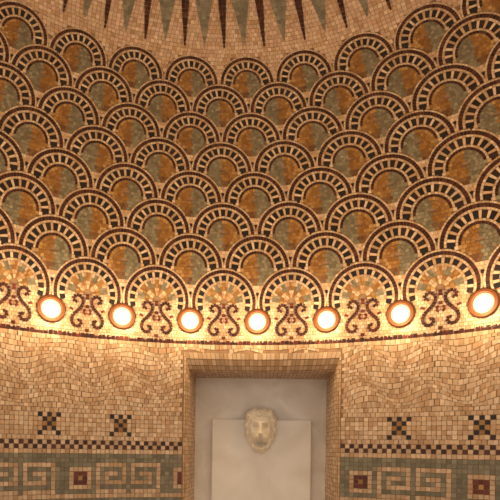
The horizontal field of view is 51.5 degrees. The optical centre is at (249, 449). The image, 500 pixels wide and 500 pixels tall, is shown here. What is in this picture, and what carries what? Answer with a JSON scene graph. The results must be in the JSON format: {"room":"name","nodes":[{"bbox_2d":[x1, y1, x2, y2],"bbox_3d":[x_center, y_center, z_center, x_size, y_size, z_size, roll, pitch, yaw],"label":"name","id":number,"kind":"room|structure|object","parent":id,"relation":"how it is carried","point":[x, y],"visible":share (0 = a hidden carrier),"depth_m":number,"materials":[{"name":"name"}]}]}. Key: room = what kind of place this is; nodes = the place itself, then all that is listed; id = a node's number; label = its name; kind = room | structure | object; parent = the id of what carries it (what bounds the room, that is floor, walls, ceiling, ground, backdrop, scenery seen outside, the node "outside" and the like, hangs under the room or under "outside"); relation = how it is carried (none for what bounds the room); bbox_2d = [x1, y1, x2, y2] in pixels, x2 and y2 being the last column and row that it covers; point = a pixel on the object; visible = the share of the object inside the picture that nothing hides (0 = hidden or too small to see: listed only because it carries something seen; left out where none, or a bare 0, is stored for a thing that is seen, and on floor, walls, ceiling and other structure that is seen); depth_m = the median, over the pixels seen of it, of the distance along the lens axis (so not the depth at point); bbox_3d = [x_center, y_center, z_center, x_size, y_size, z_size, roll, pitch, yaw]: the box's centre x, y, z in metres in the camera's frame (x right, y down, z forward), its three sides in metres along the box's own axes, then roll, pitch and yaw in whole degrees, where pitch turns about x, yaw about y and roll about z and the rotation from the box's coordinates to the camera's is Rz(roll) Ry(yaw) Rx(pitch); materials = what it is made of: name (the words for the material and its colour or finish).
{"room":"spa","nodes":[
{"label":"spa","id":0,"kind":"room"},
{"bbox_2d":[0,0,499,341],"bbox_3d":[-0.050,-0.965,1.588,3.384,0.891,1.768,1,0,3],"label":"ceiling","id":1,"kind":"structure","parent":0,"point":[224,160],"depth_m":1.99,"materials":[{"name":"tile"}]},
{"bbox_2d":[36,295,65,321],"bbox_3d":[-0.873,-0.621,2.276,0.120,0.120,0.020,1,0,-27],"label":"round wall lamp","id":2,"kind":"object","parent":1,"relation":"attached to","point":[50,308],"visible":1,"depth_m":2.27,"materials":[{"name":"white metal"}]},
{"bbox_2d":[109,303,134,328],"bbox_3d":[-0.590,-0.617,2.391,0.120,0.120,0.020,1,0,-17],"label":"round wall lamp","id":3,"kind":"object","parent":1,"relation":"attached to","point":[121,315],"visible":1,"depth_m":2.38,"materials":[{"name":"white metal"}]},
{"bbox_2d":[177,308,202,332],"bbox_3d":[-0.284,-0.613,2.453,0.120,0.120,0.020,1,0,-6],"label":"round wall lamp","id":4,"kind":"object","parent":1,"relation":"attached to","point":[190,320],"visible":1,"depth_m":2.45,"materials":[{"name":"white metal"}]},
{"bbox_2d":[245,309,269,333],"bbox_3d":[0.035,-0.609,2.458,0.120,0.120,0.020,1,0,5],"label":"round wall lamp","id":5,"kind":"object","parent":1,"relation":"attached to","point":[257,321],"visible":1,"depth_m":2.45,"materials":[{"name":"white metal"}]},
{"bbox_2d":[313,306,339,332],"bbox_3d":[0.354,-0.604,2.401,0.120,0.120,0.020,1,0,16],"label":"round wall lamp","id":6,"kind":"object","parent":1,"relation":"attached to","point":[326,319],"visible":1,"depth_m":2.40,"materials":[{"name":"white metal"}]},
{"bbox_2d":[387,300,414,327],"bbox_3d":[0.662,-0.600,2.282,0.120,0.120,0.020,1,0,27],"label":"round wall lamp","id":7,"kind":"object","parent":1,"relation":"attached to","point":[400,313],"visible":1,"depth_m":2.28,"materials":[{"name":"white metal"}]},
{"bbox_2d":[468,288,499,317],"bbox_3d":[0.945,-0.596,2.101,0.120,0.120,0.020,1,0,38],"label":"round wall lamp","id":8,"kind":"object","parent":1,"relation":"attached to","point":[483,302],"visible":1,"depth_m":2.09,"materials":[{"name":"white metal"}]},
{"bbox_2d":[0,323,499,499],"bbox_3d":[-0.065,0.540,1.731,3.385,2.119,2.055,1,0,3],"label":"wall","id":9,"kind":"structure","parent":0,"point":[84,416],"depth_m":2.33,"materials":[{"name":"tile"}]},
{"bbox_2d":[194,378,326,499],"bbox_3d":[0.053,0.058,2.758,0.739,0.912,0.031,1,0,1],"label":"niche","id":10,"kind":"object","parent":9,"relation":"attached to","point":[216,398],"visible":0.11,"depth_m":2.74,"materials":[{"name":"beige stone"}]},
{"bbox_2d":[211,407,311,499],"bbox_3d":[0.055,0.145,2.669,0.524,0.738,0.163,1,0,3],"label":"fountain","id":11,"kind":"object","parent":10,"relation":"on","point":[258,456],"visible":1,"depth_m":2.72,"materials":[{"name":"white stone"}]}
]}

